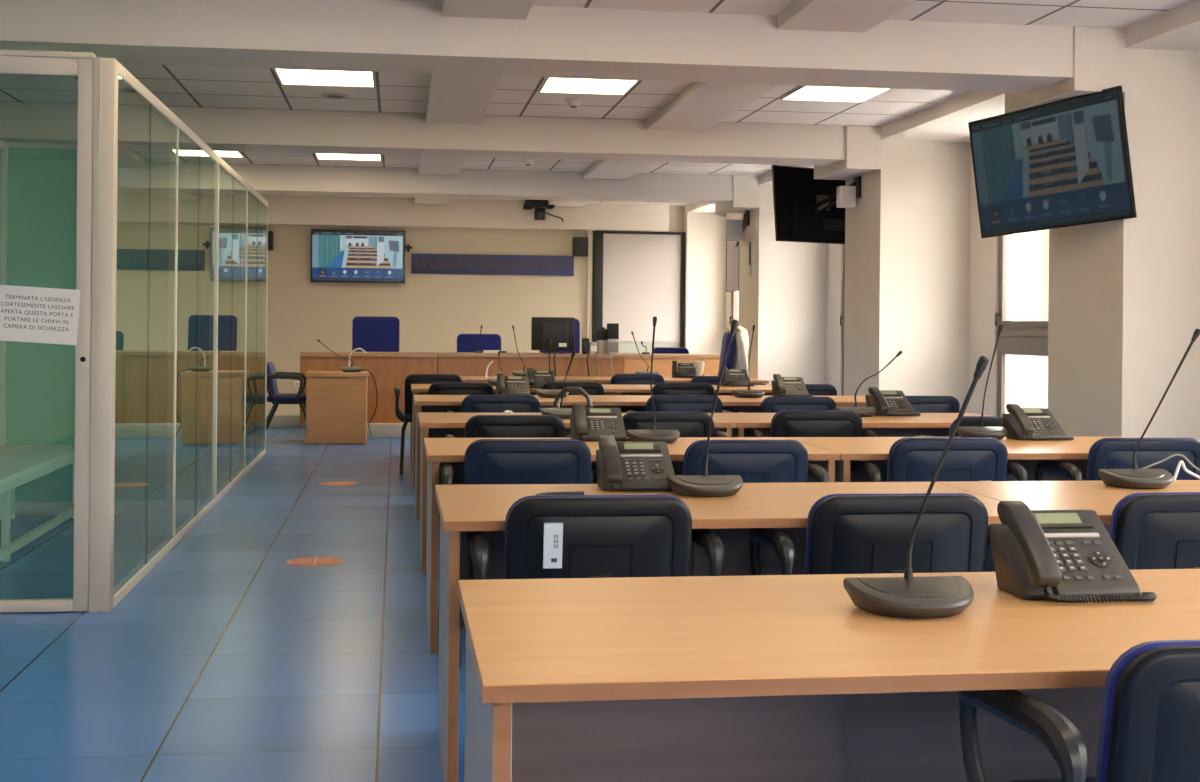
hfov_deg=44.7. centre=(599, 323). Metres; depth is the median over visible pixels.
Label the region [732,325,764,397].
microphone
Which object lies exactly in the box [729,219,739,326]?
window
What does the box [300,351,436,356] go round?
countertop
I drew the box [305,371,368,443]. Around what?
desk
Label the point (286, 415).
floor
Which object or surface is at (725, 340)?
office chair
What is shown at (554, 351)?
hanging cable
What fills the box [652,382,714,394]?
chair
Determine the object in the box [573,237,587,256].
loudspeaker
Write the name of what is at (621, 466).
desk telephone
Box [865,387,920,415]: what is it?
desk telephone
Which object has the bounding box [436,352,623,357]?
countertop
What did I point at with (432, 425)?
conference table
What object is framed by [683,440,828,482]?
chair
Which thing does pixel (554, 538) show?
print
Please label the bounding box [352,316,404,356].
office chair
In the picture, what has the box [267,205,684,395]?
wall
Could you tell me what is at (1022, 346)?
window
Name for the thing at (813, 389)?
chair
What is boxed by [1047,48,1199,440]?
wall pillar
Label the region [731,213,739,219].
wall
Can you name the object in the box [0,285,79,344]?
paper notice
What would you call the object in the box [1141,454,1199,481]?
loose cable
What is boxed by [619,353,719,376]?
bench
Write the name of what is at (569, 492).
cable
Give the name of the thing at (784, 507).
conference table
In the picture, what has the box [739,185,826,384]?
wall pillar
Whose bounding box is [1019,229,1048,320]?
window pane
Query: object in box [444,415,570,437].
chair
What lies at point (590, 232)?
trim
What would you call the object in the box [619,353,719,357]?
countertop
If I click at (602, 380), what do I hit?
conference table
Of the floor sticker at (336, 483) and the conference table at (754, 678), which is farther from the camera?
the floor sticker at (336, 483)
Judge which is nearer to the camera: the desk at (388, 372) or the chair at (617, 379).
the chair at (617, 379)
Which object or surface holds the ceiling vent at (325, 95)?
in the ceiling
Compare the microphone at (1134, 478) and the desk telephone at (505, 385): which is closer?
the microphone at (1134, 478)
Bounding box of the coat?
[727,326,748,376]
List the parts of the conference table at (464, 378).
leg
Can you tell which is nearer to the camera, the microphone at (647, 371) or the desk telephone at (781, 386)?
the desk telephone at (781, 386)
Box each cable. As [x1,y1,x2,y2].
[362,370,377,435]
[485,360,492,377]
[536,491,583,494]
[553,351,556,375]
[587,352,589,376]
[596,352,598,376]
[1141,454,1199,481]
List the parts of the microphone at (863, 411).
speaker panel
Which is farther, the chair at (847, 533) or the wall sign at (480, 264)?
the wall sign at (480, 264)
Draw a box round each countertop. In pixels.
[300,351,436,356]
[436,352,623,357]
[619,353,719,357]
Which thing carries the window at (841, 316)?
in the wall
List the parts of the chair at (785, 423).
armrest, backrest, armrest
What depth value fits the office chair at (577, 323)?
17.09 m
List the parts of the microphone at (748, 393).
speaker panel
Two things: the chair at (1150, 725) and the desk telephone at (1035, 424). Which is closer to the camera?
the chair at (1150, 725)
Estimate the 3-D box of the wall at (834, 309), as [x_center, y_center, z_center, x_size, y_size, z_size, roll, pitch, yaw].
[2.632,-0.141,15.857,0.200,2.730,0.520,1,0,-8]
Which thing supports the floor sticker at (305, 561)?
on the floor at (230, 660)
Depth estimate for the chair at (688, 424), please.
6.88 m
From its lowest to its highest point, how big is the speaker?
0.170 m
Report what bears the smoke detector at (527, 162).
attached to the ceiling
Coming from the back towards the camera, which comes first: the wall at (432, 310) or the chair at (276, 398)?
the wall at (432, 310)
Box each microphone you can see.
[317,339,362,371]
[474,325,482,352]
[487,351,502,385]
[511,325,526,375]
[535,339,568,397]
[540,351,575,418]
[626,316,679,443]
[631,331,658,373]
[641,341,649,353]
[667,320,742,496]
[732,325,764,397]
[835,351,901,416]
[843,356,988,618]
[957,324,1007,439]
[1098,329,1199,488]
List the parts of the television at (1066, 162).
panel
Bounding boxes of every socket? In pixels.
[294,381,299,386]
[703,470,707,475]
[904,568,912,578]
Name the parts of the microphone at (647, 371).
speaker panel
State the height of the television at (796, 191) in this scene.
0.698 m
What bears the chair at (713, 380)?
on the floor at (230, 660)
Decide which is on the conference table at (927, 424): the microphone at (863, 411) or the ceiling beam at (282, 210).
the microphone at (863, 411)
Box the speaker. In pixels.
[582,338,588,353]
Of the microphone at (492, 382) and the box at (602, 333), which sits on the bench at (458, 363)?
the box at (602, 333)
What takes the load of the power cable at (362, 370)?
hanging from the desk at (336, 401)
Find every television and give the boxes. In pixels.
[311,229,404,282]
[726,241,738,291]
[771,165,845,243]
[968,85,1136,237]
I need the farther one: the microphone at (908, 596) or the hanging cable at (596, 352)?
the hanging cable at (596, 352)
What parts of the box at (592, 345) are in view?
panel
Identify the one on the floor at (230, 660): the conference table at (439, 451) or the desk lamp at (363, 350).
the conference table at (439, 451)
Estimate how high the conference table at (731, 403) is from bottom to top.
0.720 m
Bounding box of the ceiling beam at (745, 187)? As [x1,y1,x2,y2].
[715,175,759,212]
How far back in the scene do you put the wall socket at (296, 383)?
19.42 m
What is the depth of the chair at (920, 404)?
8.70 m
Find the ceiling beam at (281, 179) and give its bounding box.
[227,163,732,203]
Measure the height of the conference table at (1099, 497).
0.720 m
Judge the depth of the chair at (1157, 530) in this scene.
3.66 m
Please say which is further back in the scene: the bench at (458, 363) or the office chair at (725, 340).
the bench at (458, 363)
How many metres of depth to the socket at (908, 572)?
2.48 m
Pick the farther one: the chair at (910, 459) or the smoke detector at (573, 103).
the smoke detector at (573, 103)
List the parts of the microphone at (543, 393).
speaker panel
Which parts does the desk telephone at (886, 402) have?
coiled cord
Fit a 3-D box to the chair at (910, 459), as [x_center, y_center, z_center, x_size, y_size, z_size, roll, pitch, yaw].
[1.276,0.820,5.639,0.617,0.792,0.587,1,0,-8]
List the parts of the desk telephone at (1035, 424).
coiled cord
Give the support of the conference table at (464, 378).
on the floor at (230, 660)
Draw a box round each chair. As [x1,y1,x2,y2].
[266,362,316,443]
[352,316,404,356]
[394,374,461,474]
[428,382,493,394]
[440,439,596,667]
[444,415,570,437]
[447,395,539,412]
[457,334,500,351]
[466,495,723,579]
[539,318,579,357]
[541,382,603,394]
[610,374,663,384]
[622,411,729,436]
[626,395,731,412]
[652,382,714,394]
[654,347,688,353]
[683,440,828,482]
[690,376,719,384]
[702,332,735,375]
[738,396,835,412]
[744,410,876,436]
[749,493,990,574]
[805,384,836,395]
[850,437,1026,481]
[906,396,966,412]
[914,416,1005,436]
[959,639,1199,781]
[1035,438,1199,480]
[1109,492,1199,569]
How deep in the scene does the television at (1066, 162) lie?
8.34 m
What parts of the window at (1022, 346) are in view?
handle, pane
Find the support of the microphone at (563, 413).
on the conference table at (432, 425)
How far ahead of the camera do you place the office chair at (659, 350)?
17.24 m
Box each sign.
[411,253,573,275]
[748,240,751,275]
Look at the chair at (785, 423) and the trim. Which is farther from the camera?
the trim
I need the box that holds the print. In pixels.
[551,535,557,561]
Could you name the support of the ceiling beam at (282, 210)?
attached to the ceiling
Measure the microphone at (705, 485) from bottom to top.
0.495 m
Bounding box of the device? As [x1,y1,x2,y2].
[607,323,618,353]
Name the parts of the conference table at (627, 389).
modesty panel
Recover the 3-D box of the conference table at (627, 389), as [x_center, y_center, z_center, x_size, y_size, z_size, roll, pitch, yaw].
[0.876,0.848,11.227,1.539,0.720,0.796,1,0,-8]
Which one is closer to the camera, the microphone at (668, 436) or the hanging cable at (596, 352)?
the microphone at (668, 436)
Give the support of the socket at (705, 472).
attached to the microphone at (705, 485)
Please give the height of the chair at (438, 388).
0.792 m
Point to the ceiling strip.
(1178, 28)
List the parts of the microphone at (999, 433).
speaker panel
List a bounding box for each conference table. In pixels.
[410,376,591,464]
[411,384,622,487]
[413,395,649,519]
[418,413,735,572]
[424,437,840,653]
[435,482,1000,781]
[458,569,1199,781]
[584,377,768,384]
[611,385,772,395]
[644,395,866,412]
[708,413,989,436]
[786,437,1128,481]
[937,480,1199,534]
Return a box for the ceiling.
[0,0,1193,205]
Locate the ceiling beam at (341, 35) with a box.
[0,0,1073,92]
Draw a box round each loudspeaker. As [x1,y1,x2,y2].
[268,231,272,250]
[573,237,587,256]
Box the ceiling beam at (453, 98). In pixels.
[414,0,533,203]
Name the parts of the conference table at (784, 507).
leg, modesty panel, leg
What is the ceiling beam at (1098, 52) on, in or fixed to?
attached to the wall pillar at (1124, 295)
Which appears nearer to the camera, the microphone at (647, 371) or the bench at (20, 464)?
the bench at (20, 464)
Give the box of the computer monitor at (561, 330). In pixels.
[531,317,574,353]
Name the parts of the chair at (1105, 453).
armrest, backrest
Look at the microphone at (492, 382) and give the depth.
11.10 m
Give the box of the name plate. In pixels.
[483,350,499,353]
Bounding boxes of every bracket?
[405,244,411,251]
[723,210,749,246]
[814,176,860,214]
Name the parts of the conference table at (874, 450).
leg, modesty panel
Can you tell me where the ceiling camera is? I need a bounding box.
[523,200,562,221]
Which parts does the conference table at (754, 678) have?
leg, modesty panel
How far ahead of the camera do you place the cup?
13.21 m
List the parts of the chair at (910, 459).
armrest, backrest, armrest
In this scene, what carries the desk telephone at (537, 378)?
on the conference table at (417, 389)
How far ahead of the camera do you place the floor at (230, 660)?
5.38 m
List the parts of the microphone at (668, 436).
speaker panel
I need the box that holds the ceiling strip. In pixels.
[684,0,1199,213]
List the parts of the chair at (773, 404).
backrest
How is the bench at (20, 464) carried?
on the floor at (230, 660)
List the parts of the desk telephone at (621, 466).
coiled cord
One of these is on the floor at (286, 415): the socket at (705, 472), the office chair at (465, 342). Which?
the office chair at (465, 342)
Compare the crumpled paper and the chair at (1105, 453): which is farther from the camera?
the crumpled paper
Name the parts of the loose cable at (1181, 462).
cord, cord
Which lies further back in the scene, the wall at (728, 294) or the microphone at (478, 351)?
the wall at (728, 294)
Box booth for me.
[0,49,267,612]
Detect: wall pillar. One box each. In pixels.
[684,212,726,354]
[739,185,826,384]
[844,140,970,412]
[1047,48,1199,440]
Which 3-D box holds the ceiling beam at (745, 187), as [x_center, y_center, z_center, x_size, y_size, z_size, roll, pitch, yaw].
[1.539,-1.450,16.429,0.290,0.348,0.920,1,0,-8]
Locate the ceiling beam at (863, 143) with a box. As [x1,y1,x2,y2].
[814,126,880,179]
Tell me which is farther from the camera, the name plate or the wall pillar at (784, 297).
the wall pillar at (784, 297)
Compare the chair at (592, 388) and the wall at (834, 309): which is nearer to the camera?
the chair at (592, 388)
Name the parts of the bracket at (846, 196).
arm, arm, wall plate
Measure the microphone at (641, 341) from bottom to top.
0.140 m
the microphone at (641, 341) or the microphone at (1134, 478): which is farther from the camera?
the microphone at (641, 341)
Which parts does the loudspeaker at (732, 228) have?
arm, wall plate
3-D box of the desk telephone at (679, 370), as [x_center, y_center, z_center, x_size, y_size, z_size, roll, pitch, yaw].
[0.769,0.412,13.195,0.242,0.150,0.228,1,0,1]
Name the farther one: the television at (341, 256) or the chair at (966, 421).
the television at (341, 256)
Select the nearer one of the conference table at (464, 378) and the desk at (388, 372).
the conference table at (464, 378)
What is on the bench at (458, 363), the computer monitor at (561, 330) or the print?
the computer monitor at (561, 330)
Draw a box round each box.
[589,342,596,353]
[597,327,607,353]
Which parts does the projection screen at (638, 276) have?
frame, frame, panel, frame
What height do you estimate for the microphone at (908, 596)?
0.432 m
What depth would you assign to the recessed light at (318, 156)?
14.51 m
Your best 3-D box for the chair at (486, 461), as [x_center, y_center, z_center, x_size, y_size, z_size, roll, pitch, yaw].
[-0.281,0.806,5.381,0.617,0.792,0.587,1,0,-7]
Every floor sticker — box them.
[287,557,343,565]
[320,481,357,485]
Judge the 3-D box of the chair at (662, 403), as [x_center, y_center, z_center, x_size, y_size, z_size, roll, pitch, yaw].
[0.468,0.813,8.747,0.617,0.792,0.587,1,0,-8]
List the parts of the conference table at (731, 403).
modesty panel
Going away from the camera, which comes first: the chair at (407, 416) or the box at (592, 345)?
the chair at (407, 416)
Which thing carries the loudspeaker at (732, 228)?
attached to the wall pillar at (784, 297)
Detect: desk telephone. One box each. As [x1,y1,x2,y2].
[496,373,533,395]
[526,367,555,388]
[570,403,630,441]
[596,436,674,491]
[672,361,695,377]
[719,367,753,386]
[771,374,812,395]
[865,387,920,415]
[989,501,1156,603]
[1002,404,1073,440]
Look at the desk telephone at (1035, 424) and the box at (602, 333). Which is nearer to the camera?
the desk telephone at (1035, 424)
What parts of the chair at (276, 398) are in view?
leg, leg, backrest, armrest, seat, rail, armrest, leg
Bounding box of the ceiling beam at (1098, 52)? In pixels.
[1005,26,1124,112]
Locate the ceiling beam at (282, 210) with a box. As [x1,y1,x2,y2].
[261,195,668,231]
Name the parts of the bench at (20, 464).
leg, leg, seat, leg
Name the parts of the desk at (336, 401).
panel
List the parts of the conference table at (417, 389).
leg, modesty panel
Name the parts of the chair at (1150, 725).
armrest, seat, backrest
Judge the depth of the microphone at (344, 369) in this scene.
14.36 m
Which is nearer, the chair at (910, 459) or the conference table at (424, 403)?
the chair at (910, 459)
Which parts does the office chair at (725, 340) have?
backrest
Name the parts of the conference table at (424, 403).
leg, modesty panel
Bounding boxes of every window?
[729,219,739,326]
[840,244,844,395]
[995,234,1047,415]
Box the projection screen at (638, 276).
[592,231,685,352]
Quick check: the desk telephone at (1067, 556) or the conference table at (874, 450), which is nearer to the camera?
the desk telephone at (1067, 556)
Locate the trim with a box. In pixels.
[587,230,592,341]
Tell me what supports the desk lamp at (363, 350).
on the desk at (336, 401)
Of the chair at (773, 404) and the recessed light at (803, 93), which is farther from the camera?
the recessed light at (803, 93)
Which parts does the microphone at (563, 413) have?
speaker panel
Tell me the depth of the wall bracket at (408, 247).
19.53 m
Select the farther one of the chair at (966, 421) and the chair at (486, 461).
the chair at (966, 421)
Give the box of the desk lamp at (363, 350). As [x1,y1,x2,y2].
[348,348,365,366]
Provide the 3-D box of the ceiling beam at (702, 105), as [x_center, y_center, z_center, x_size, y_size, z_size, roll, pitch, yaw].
[1.085,-1.592,8.379,0.480,0.074,22.700,1,0,-8]
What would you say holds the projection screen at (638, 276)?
attached to the wall at (432, 310)
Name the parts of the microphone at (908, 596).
speaker panel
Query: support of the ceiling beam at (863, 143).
attached to the wall pillar at (907, 233)
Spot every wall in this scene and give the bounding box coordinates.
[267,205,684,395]
[726,213,731,331]
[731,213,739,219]
[826,244,842,395]
[968,152,1019,415]
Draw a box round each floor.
[0,428,465,781]
[266,402,409,437]
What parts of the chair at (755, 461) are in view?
backrest, armrest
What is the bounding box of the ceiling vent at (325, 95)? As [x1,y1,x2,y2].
[321,93,348,98]
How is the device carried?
on the bench at (458, 363)
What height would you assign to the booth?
2.290 m
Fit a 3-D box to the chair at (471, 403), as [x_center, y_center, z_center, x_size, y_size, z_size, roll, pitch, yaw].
[-0.595,0.803,8.568,0.617,0.792,0.587,1,0,-7]
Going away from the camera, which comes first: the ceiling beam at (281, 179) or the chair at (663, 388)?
the chair at (663, 388)
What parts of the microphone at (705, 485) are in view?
speaker panel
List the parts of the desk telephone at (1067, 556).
coiled cord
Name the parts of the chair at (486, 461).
armrest, leg, backrest, armrest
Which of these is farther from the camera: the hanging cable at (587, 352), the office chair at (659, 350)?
the office chair at (659, 350)
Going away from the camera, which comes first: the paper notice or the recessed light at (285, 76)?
the paper notice
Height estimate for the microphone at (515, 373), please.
0.459 m
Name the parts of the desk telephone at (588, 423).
coiled cord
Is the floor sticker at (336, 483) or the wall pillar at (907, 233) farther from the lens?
the wall pillar at (907, 233)
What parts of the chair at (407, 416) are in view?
armrest, leg, seat, backrest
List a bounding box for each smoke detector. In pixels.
[522,159,533,165]
[565,99,582,107]
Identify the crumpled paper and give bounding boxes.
[503,410,512,413]
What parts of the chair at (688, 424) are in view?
backrest, armrest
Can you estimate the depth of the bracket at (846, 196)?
12.52 m
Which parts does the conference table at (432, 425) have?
leg, modesty panel, leg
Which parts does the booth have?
rail, post, cross panel, cross rail, cross rail, door frame, rail, corner post, pane, pane, pane, rail, rail, pane, pane, pane, pane, pane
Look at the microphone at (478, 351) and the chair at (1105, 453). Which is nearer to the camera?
the chair at (1105, 453)
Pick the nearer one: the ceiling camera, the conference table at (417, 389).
the conference table at (417, 389)
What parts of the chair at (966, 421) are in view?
backrest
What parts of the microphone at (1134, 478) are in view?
speaker panel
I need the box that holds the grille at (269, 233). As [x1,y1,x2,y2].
[268,232,271,248]
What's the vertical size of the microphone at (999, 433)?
0.492 m
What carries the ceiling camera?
attached to the ceiling
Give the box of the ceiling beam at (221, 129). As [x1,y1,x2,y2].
[0,102,845,165]
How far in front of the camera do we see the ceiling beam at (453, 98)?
9.95 m
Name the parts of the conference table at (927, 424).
leg, modesty panel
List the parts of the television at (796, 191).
connector plate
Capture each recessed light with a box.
[214,151,243,156]
[273,68,375,86]
[314,153,381,160]
[538,77,639,94]
[780,86,892,101]
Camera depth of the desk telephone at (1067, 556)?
2.61 m
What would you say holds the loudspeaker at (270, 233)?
attached to the wall at (432, 310)
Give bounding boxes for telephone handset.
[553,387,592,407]
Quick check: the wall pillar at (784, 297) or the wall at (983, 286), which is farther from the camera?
the wall pillar at (784, 297)
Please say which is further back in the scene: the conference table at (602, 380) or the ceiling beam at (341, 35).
the conference table at (602, 380)
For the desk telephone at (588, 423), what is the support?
on the conference table at (439, 451)
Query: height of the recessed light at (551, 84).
0.011 m
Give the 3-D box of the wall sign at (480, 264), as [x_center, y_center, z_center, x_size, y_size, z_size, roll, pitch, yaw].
[-1.448,-0.798,19.769,2.200,0.270,0.037,1,0,-8]
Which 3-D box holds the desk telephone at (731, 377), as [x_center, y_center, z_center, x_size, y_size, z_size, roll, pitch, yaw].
[1.071,0.415,11.438,0.242,0.150,0.228,1,0,-8]
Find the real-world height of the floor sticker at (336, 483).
0.001 m
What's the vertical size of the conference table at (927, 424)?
0.720 m
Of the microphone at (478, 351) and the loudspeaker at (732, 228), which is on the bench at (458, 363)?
the microphone at (478, 351)
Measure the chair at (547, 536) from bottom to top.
0.792 m
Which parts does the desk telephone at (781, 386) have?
coiled cord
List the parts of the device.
panel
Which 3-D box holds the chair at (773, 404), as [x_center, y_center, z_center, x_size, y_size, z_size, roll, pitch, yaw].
[1.125,0.819,8.677,0.617,0.792,0.587,1,0,-9]
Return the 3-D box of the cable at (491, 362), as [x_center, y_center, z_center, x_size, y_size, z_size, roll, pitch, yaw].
[-0.954,0.392,12.590,0.073,0.152,0.014,1,0,-8]
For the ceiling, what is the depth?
10.48 m
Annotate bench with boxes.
[0,444,74,561]
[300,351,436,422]
[436,352,623,376]
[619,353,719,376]
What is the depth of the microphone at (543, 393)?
9.39 m
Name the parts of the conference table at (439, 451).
leg, modesty panel, leg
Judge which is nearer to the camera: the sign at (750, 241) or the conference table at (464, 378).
the conference table at (464, 378)
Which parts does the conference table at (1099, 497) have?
modesty panel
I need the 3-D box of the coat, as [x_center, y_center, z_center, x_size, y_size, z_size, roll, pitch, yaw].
[1.330,0.337,14.393,0.276,0.644,0.574,1,0,0]
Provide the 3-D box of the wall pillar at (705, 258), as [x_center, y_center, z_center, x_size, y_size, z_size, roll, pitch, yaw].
[1.648,-0.150,20.121,0.970,2.730,0.200,1,0,-8]
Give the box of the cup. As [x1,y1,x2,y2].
[693,361,704,375]
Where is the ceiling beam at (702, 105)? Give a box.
[548,0,915,206]
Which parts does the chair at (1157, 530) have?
backrest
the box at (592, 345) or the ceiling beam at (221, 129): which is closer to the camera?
the ceiling beam at (221, 129)
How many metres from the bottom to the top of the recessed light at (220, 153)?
0.011 m
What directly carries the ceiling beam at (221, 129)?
attached to the ceiling

